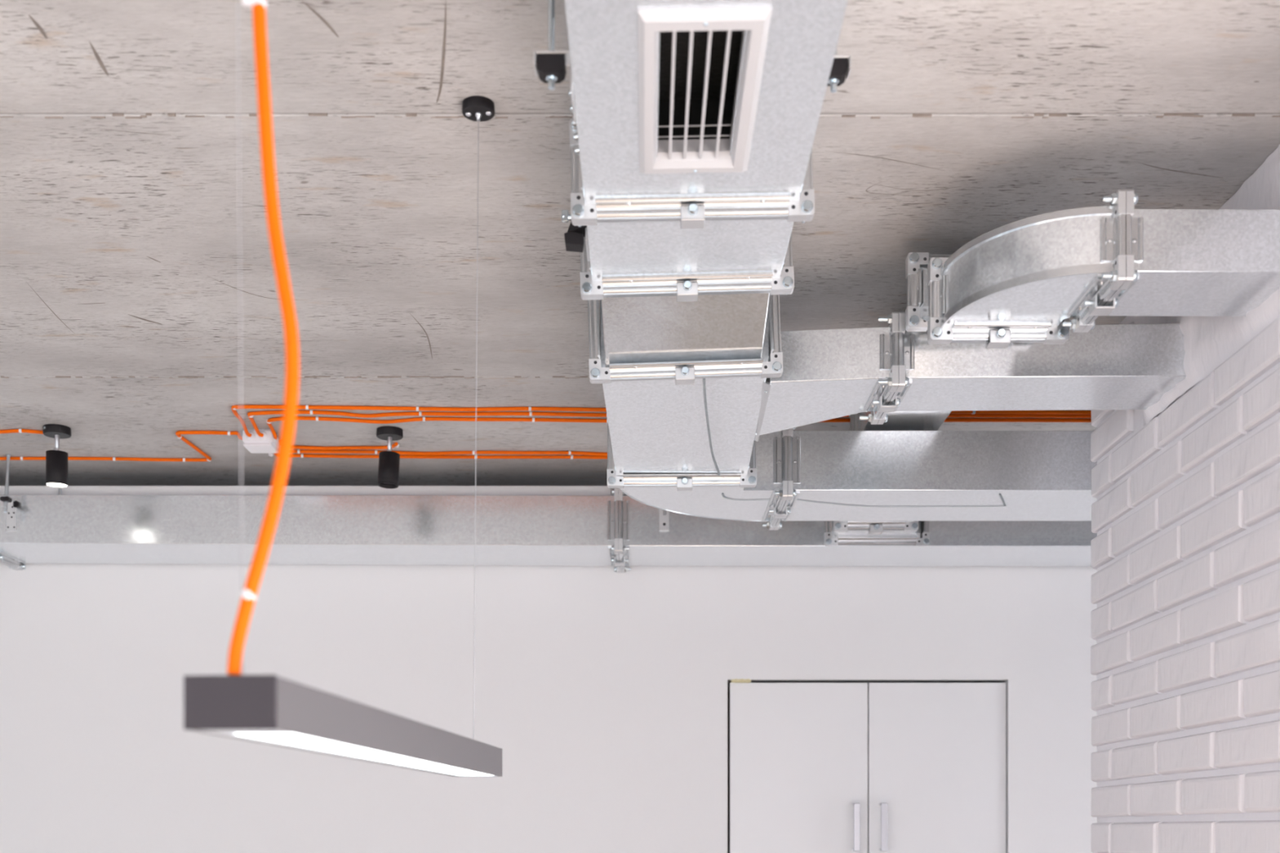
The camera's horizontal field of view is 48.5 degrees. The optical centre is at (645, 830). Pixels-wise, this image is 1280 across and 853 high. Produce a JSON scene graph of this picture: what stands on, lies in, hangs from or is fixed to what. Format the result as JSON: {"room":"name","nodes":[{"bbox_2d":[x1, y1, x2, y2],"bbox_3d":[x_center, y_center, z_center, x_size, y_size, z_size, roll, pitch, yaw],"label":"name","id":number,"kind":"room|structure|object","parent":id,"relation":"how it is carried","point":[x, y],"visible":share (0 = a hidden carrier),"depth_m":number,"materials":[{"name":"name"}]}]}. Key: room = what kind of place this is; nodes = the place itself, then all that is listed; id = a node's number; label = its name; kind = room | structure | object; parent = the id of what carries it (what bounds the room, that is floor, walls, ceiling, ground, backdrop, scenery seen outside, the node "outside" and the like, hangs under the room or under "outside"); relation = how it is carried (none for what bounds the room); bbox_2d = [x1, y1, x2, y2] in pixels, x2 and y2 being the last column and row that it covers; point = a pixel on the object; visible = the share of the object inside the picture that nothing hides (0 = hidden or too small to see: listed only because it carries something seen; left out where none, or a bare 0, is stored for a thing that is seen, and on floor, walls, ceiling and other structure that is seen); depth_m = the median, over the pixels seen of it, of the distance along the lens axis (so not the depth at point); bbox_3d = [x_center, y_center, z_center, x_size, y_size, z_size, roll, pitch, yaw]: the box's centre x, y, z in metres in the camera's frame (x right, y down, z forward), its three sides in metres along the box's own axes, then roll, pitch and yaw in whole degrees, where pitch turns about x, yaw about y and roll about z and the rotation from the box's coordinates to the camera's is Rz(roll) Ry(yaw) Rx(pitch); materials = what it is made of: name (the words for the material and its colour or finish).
{"room":"office","nodes":[
{"label":"office","id":0,"kind":"room"},
{"bbox_2d":[0,488,1097,852],"bbox_3d":[-0.150,0.277,4.350,7.200,2.646,0.200,0,0,0],"label":"wall","id":1,"kind":"structure","parent":0,"point":[602,691],"depth_m":4.25,"materials":[{"name":"white paint"}]},
{"bbox_2d":[727,686,729,852],"bbox_3d":[0.664,0.565,4.600,0.879,2.070,0.300,0,0,0],"label":"trim","id":2,"kind":"structure","parent":1,"relation":"attached to","point":[728,687],"depth_m":4.45,"materials":[{"name":"brown"}]},
{"bbox_2d":[0,0,1279,485],"bbox_3d":[-0.150,-1.125,0.800,7.200,0.202,7.900,0,0,0],"label":"ceiling","id":3,"kind":"structure","parent":0,"point":[952,123],"depth_m":2.27,"materials":[{"name":"concrete"}]},
{"bbox_2d":[0,453,18,531],"bbox_3d":[-1.752,-0.927,3.905,0.039,0.197,0.069,0,0,0],"label":"hanger","id":4,"kind":"object","parent":3,"relation":"hanging from","point":[11,505],"visible":1,"depth_m":3.93,"materials":[{"name":"silver metal"}]},
{"bbox_2d":[0,494,614,565],"bbox_3d":[-0.974,-0.859,4.090,1.795,0.142,0.300,0,0,0],"label":"air duct","id":5,"kind":"object","parent":4,"relation":"hanging from","point":[60,529],"visible":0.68,"depth_m":3.94,"materials":[{"name":"silver metal"}]},
{"bbox_2d":[0,485,611,495],"bbox_3d":[-1.498,-0.949,4.010,2.804,0.036,0.050,0,0,0],"label":"ledge","id":6,"kind":"object","parent":5,"relation":"on","point":[13,490],"visible":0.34,"depth_m":3.98,"materials":[{"name":"white paint"}]},
{"bbox_3d":[-2.386,-0.863,4.090,1.027,0.135,0.300,0,0,0],"label":"air duct","id":7,"kind":"object","parent":5,"relation":"attached to","visible":0},
{"bbox_2d":[0,551,25,570],"bbox_3d":[-1.872,-0.860,4.090,0.061,0.178,0.338,0,0,0],"label":"flange","id":8,"kind":"object","parent":7,"relation":"attached to","point":[15,564],"visible":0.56,"depth_m":4.18,"materials":[{"name":"metal"}]},
{"bbox_2d":[0,428,43,434],"bbox_3d":[-1.881,-1.021,3.655,0.676,0.012,0.029,0,0,3],"label":"cable","id":9,"kind":"object","parent":3,"relation":"attached to","point":[20,430],"visible":0.93,"depth_m":3.63,"materials":[{"name":"orange plastic"}]},
{"bbox_2d":[42,423,71,487],"bbox_3d":[-1.499,-0.952,3.622,0.068,0.147,0.068,0,0,0],"label":"ceiling spotlight","id":10,"kind":"object","parent":3,"relation":"attached to","point":[56,460],"visible":1,"depth_m":3.60,"materials":[{"name":"black paint"}]},
{"bbox_2d":[57,487,62,494],"bbox_3d":[-1.634,-0.977,3.968,0.009,0.096,0.009,0,0,0],"label":"hanger","id":11,"kind":"object","parent":3,"relation":"hanging from","point":[60,489],"visible":0.4,"depth_m":3.97,"materials":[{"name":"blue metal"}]},
{"bbox_2d":[0,431,242,462],"bbox_3d":[-1.695,-1.014,3.789,1.327,0.025,0.287,0,0,0],"label":"cable","id":12,"kind":"object","parent":3,"relation":"attached to","point":[178,433],"visible":0.95,"depth_m":3.90,"materials":[{"name":"orange plastic"}]},
{"bbox_2d":[242,429,279,453],"bbox_3d":[-0.992,-1.004,3.667,0.086,0.044,0.087,0,0,0],"label":"junction box","id":13,"kind":"object","parent":3,"relation":"attached to","point":[255,443],"visible":0.97,"depth_m":3.63,"materials":[{"name":"white plastic"}]},
{"bbox_2d":[226,0,299,675],"bbox_3d":[-0.294,-0.574,1.128,0.054,0.912,0.100,0,0,0],"label":"power cord","id":14,"kind":"object","parent":3,"relation":"hanging from","point":[259,7],"visible":1,"depth_m":1.10,"materials":[{"name":"orange plastic"}]},
{"bbox_2d":[183,0,502,777],"bbox_3d":[-0.278,-0.551,1.557,0.072,0.950,0.965,0,0,4],"label":"pendant lamp","id":15,"kind":"object","parent":3,"relation":"hanging from","point":[270,709],"visible":1,"depth_m":1.22,"materials":[{"name":"grey metal"}]},
{"bbox_2d":[235,733,491,776],"bbox_3d":[-0.273,-0.080,1.580,0.051,0.004,0.893,0,0,4],"label":"diffuser","id":16,"kind":"object","parent":15,"relation":"attached to","point":[383,748],"depth_m":1.45,"materials":[{"name":"white plastic"}]},
{"bbox_2d":[292,442,399,449],"bbox_3d":[-0.815,-1.015,3.774,0.312,0.024,0.114,0,0,-15],"label":"cable","id":17,"kind":"object","parent":3,"relation":"attached to","point":[396,444],"visible":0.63,"depth_m":3.79,"materials":[{"name":"orange plastic"}]},
{"bbox_2d":[376,426,403,488],"bbox_3d":[-0.655,-0.953,3.640,0.068,0.146,0.068,0,0,0],"label":"ceiling spotlight","id":18,"kind":"object","parent":3,"relation":"attached to","point":[388,460],"visible":1,"depth_m":3.62,"materials":[{"name":"black paint"}]},
{"bbox_2d":[268,453,607,459],"bbox_3d":[-0.374,-1.015,3.884,1.292,0.025,0.177,0,0,-8],"label":"cable","id":19,"kind":"object","parent":3,"relation":"attached to","point":[302,455],"visible":0.57,"depth_m":3.88,"materials":[{"name":"orange plastic"}]},
{"bbox_2d":[291,448,607,456],"bbox_3d":[-0.352,-1.013,3.847,1.246,0.027,0.153,0,0,-8],"label":"cable","id":20,"kind":"object","parent":3,"relation":"attached to","point":[298,451],"visible":0.69,"depth_m":3.84,"materials":[{"name":"orange plastic"}]},
{"bbox_2d":[533,0,576,124],"bbox_3d":[-0.108,-0.945,1.703,0.046,0.162,0.074,0,0,0],"label":"hanger","id":21,"kind":"object","parent":3,"relation":"hanging from","point":[550,64],"visible":0.87,"depth_m":1.67,"materials":[{"name":"grey metal"}]},
{"bbox_2d":[564,0,848,204],"bbox_3d":[0.060,-0.926,0.697,0.308,0.105,2.594,0,0,0],"label":"air duct","id":22,"kind":"object","parent":21,"relation":"hanging from","point":[803,35],"visible":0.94,"depth_m":1.75,"materials":[{"name":"silver metal"}]},
{"bbox_2d":[568,118,814,228],"bbox_3d":[0.065,-0.923,1.996,0.340,0.146,0.063,-1,0,0],"label":"flange","id":23,"kind":"object","parent":22,"relation":"attached to","point":[692,212],"visible":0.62,"depth_m":1.99,"materials":[{"name":"metal"}]},
{"bbox_2d":[637,5,772,173],"bbox_3d":[0.063,-0.881,1.698,0.143,0.032,0.369,0,0,0],"label":"vent grille","id":24,"kind":"object","parent":22,"relation":"attached to","point":[708,155],"visible":0.98,"depth_m":1.67,"materials":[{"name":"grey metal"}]},
{"bbox_2d":[560,209,590,261],"bbox_3d":[-0.106,-0.949,2.153,0.040,0.152,0.094,0,0,0],"label":"hanger","id":25,"kind":"object","parent":3,"relation":"hanging from","point":[574,237],"visible":0.61,"depth_m":2.12,"materials":[{"name":"grey metal"}]},
{"bbox_2d":[586,219,793,281],"bbox_3d":[0.065,-0.926,2.134,0.300,0.108,0.275,0,0,0],"label":"air duct","id":26,"kind":"object","parent":25,"relation":"hanging from","point":[726,246],"visible":0.47,"depth_m":2.14,"materials":[{"name":"silver metal"}]},
{"bbox_2d":[579,231,794,302],"bbox_3d":[0.065,-0.923,2.273,0.340,0.146,0.063,-2,0,0],"label":"flange","id":27,"kind":"object","parent":26,"relation":"attached to","point":[686,287],"visible":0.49,"depth_m":2.26,"materials":[{"name":"metal"}]},
{"bbox_2d":[231,404,1091,436],"bbox_3d":[0.128,-1.014,3.526,2.290,0.025,0.204,0,0,0],"label":"cable","id":28,"kind":"object","parent":3,"relation":"attached to","point":[234,407],"visible":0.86,"depth_m":3.44,"materials":[{"name":"orange plastic"}]},
{"bbox_2d":[659,509,669,531],"bbox_3d":[0.051,-0.927,3.906,0.026,0.196,0.068,0,0,0],"label":"bracket","id":29,"kind":"object","parent":3,"relation":"hanging from","point":[664,515],"visible":0.59,"depth_m":3.94,"materials":[{"name":"grey metal"}]},
{"bbox_2d":[622,495,1097,566],"bbox_3d":[1.608,-0.857,4.090,3.364,0.143,0.300,0,0,0],"label":"air duct","id":30,"kind":"object","parent":29,"relation":"hanging from","point":[690,540],"visible":0.36,"depth_m":3.94,"materials":[{"name":"silver metal"}]},
{"bbox_2d":[607,488,631,573],"bbox_3d":[-0.075,-0.855,4.090,0.061,0.184,0.338,0,0,0],"label":"flange","id":31,"kind":"object","parent":30,"relation":"attached to","point":[618,510],"visible":0.93,"depth_m":3.94,"materials":[{"name":"metal"}]},
{"bbox_2d":[824,520,929,546],"bbox_3d":[0.640,-0.861,3.941,0.290,0.147,0.063,0,0,0],"label":"flange","id":32,"kind":"object","parent":30,"relation":"attached to","point":[924,540],"visible":0.47,"depth_m":3.93,"materials":[{"name":"metal"}]},
{"bbox_2d":[831,520,921,538],"bbox_3d":[0.640,-0.861,3.852,0.250,0.109,0.172,0,0,0],"label":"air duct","id":33,"kind":"object","parent":32,"relation":"attached to","point":[918,533],"visible":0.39,"depth_m":3.89,"materials":[{"name":"silver metal"}]},
{"bbox_2d":[247,409,1091,436],"bbox_3d":[0.148,-1.014,3.548,2.272,0.025,0.162,0,0,0],"label":"cable","id":34,"kind":"object","parent":3,"relation":"attached to","point":[251,414],"visible":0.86,"depth_m":3.49,"materials":[{"name":"orange plastic"}]},
{"bbox_2d":[266,416,1091,439],"bbox_3d":[0.171,-1.014,3.585,2.253,0.025,0.132,0,0,0],"label":"cable","id":35,"kind":"object","parent":3,"relation":"attached to","point":[268,421],"visible":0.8,"depth_m":3.54,"materials":[{"name":"orange plastic"}]},
{"bbox_2d":[826,48,851,93],"bbox_3d":[0.233,-0.964,1.783,0.038,0.124,0.074,0,0,0],"label":"hanger","id":36,"kind":"object","parent":3,"relation":"hanging from","point":[842,64],"visible":0.45,"depth_m":1.75,"materials":[{"name":"grey metal"}]},
{"bbox_2d":[841,428,911,522],"bbox_3d":[0.601,-0.904,3.562,0.198,0.184,0.403,0,0,0],"label":"air duct","id":37,"kind":"object","parent":3,"relation":"hanging from","point":[849,428],"visible":0.13,"depth_m":3.73,"materials":[{"name":"silver metal"}]},
{"bbox_2d":[832,520,918,534],"bbox_3d":[0.609,-0.853,3.766,0.223,0.134,0.063,0,0,0],"label":"flange","id":38,"kind":"object","parent":37,"relation":"attached to","point":[873,527],"visible":0.44,"depth_m":3.75,"materials":[{"name":"metal"}]},
{"bbox_2d":[1090,143,1279,852],"bbox_3d":[2.191,0.277,0.017,2.518,2.646,6.033,0,0,0],"label":"wall","id":39,"kind":"structure","parent":0,"point":[1185,549],"depth_m":2.46,"materials":[{"name":"white brick"}]},
{"bbox_2d":[895,323,1186,411],"bbox_3d":[0.711,-0.842,2.597,0.534,0.093,0.218,0,0,0],"label":"air duct","id":40,"kind":"object","parent":39,"relation":"attached to","point":[1107,366],"visible":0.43,"depth_m":2.50,"materials":[{"name":"silver metal"}]},
{"bbox_2d":[858,311,914,424],"bbox_3d":[0.441,-0.840,2.606,0.065,0.137,0.240,0,0,0],"label":"flange","id":41,"kind":"object","parent":40,"relation":"attached to","point":[896,348],"visible":0.76,"depth_m":2.50,"materials":[{"name":"metal"}]},
{"bbox_2d":[1107,208,1279,316],"bbox_3d":[0.835,-0.856,2.152,0.287,0.092,0.181,0,0,0],"label":"air duct","id":42,"kind":"object","parent":39,"relation":"attached to","point":[1196,262],"visible":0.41,"depth_m":2.06,"materials":[{"name":"silver metal"}]},
{"bbox_2d":[1062,189,1143,332],"bbox_3d":[0.690,-0.853,2.151,0.061,0.138,0.218,0,0,0],"label":"flange","id":43,"kind":"object","parent":42,"relation":"attached to","point":[1122,235],"visible":0.81,"depth_m":2.06,"materials":[{"name":"metal"}]},
{"bbox_2d":[940,205,1114,328],"bbox_3d":[0.582,-0.856,2.179,0.214,0.096,0.240,0,0,0],"label":"duct elbow","id":44,"kind":"object","parent":43,"relation":"attached to","point":[1033,269],"visible":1,"depth_m":2.13,"materials":[{"name":"silver metal"}]},
{"bbox_2d":[927,257,1069,348],"bbox_3d":[0.570,-0.853,2.301,0.224,0.138,0.063,0,0,0],"label":"flange","id":45,"kind":"object","parent":44,"relation":"attached to","point":[996,335],"visible":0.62,"depth_m":2.29,"materials":[{"name":"metal"}]},
{"bbox_2d":[919,266,928,321],"bbox_3d":[0.569,-0.891,2.376,0.198,0.161,0.150,0,0,0],"label":"air duct","id":46,"kind":"object","parent":45,"relation":"on","point":[924,307],"visible":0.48,"depth_m":2.41,"materials":[{"name":"silver metal"}]},
{"bbox_2d":[905,252,951,331],"bbox_3d":[0.569,-0.928,2.453,0.238,0.128,0.063,0,0,0],"label":"flange","id":47,"kind":"object","parent":46,"relation":"attached to","point":[913,260],"visible":0.27,"depth_m":2.44,"materials":[{"name":"metal"}]},
{"bbox_2d":[859,305,951,431],"bbox_3d":[0.571,-0.940,2.906,0.202,0.112,0.906,0,0,0],"label":"air duct","id":48,"kind":"object","parent":47,"relation":"attached to","point":[927,420],"visible":0.2,"depth_m":3.21,"materials":[{"name":"silver metal"}]},
{"bbox_2d":[848,413,938,431],"bbox_3d":[0.587,-0.959,3.361,0.210,0.115,0.063,0,0,0],"label":"flange","id":49,"kind":"object","parent":48,"relation":"attached to","point":[854,419],"visible":0.06,"depth_m":3.35,"materials":[{"name":"metal"}]},
{"bbox_3d":[3.375,0.277,3.725,0.150,2.646,1.450,0,0,0],"label":"wall","id":50,"kind":"structure","parent":0,"visible":0},
{"bbox_2d":[787,431,1097,520],"bbox_3d":[1.804,-0.832,3.358,2.971,0.136,0.317,0,0,0],"label":"air duct","id":51,"kind":"object","parent":50,"relation":"attached to","point":[846,475],"visible":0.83,"depth_m":3.20,"materials":[{"name":"silver metal"}]},
{"bbox_2d":[619,431,782,521],"bbox_3d":[0.125,-0.831,3.301,0.383,0.134,0.436,0,0,0],"label":"duct elbow","id":52,"kind":"object","parent":51,"relation":"attached to","point":[724,503],"visible":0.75,"depth_m":3.26,"materials":[{"name":"silver metal"}]},
{"bbox_2d":[600,299,769,475],"bbox_3d":[0.070,-0.856,2.775,0.298,0.188,0.644,0,0,0],"label":"air duct","id":53,"kind":"object","parent":52,"relation":"attached to","point":[708,425],"visible":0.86,"depth_m":2.74,"materials":[{"name":"silver metal"}]},
{"bbox_2d":[606,415,756,490],"bbox_3d":[0.078,-0.829,3.083,0.324,0.179,0.063,0,0,0],"label":"flange","id":54,"kind":"object","parent":53,"relation":"attached to","point":[682,482],"visible":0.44,"depth_m":3.07,"materials":[{"name":"metal"}]},
{"bbox_2d":[587,293,782,384],"bbox_3d":[0.067,-0.872,2.453,0.338,0.198,0.063,0,0,0],"label":"flange","id":55,"kind":"object","parent":53,"relation":"attached to","point":[683,372],"visible":0.56,"depth_m":2.44,"materials":[{"name":"metal"}]},
{"bbox_2d":[601,293,769,367],"bbox_3d":[0.065,-0.887,2.362,0.273,0.185,0.178,0,0,0],"label":"air duct","id":56,"kind":"object","parent":55,"relation":"attached to","point":[730,326],"visible":0.47,"depth_m":2.36,"materials":[{"name":"silver metal"}]},
{"bbox_2d":[754,326,890,441],"bbox_3d":[0.326,-0.835,2.684,0.232,0.106,0.356,0,0,0],"label":"air duct","id":57,"kind":"object","parent":53,"relation":"attached to","point":[828,374],"visible":0.8,"depth_m":2.53,"materials":[{"name":"grey metal"}]},
{"bbox_2d":[762,426,800,529],"bbox_3d":[0.318,-0.830,3.358,0.061,0.179,0.357,0,0,0],"label":"flange","id":58,"kind":"object","parent":51,"relation":"attached to","point":[787,448],"visible":0.8,"depth_m":3.20,"materials":[{"name":"metal"}]},
{"bbox_3d":[-0.150,1.650,0.800,7.200,0.100,7.900,0,0,0],"label":"floor","id":59,"kind":"structure","parent":0,"visible":0},
{"bbox_2d":[728,679,1006,852],"bbox_3d":[0.666,0.571,4.332,0.828,2.049,0.216,0,0,0],"label":"double door","id":60,"kind":"structure","parent":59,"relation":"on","point":[814,767],"depth_m":4.26,"materials":[{"name":"white wood"}]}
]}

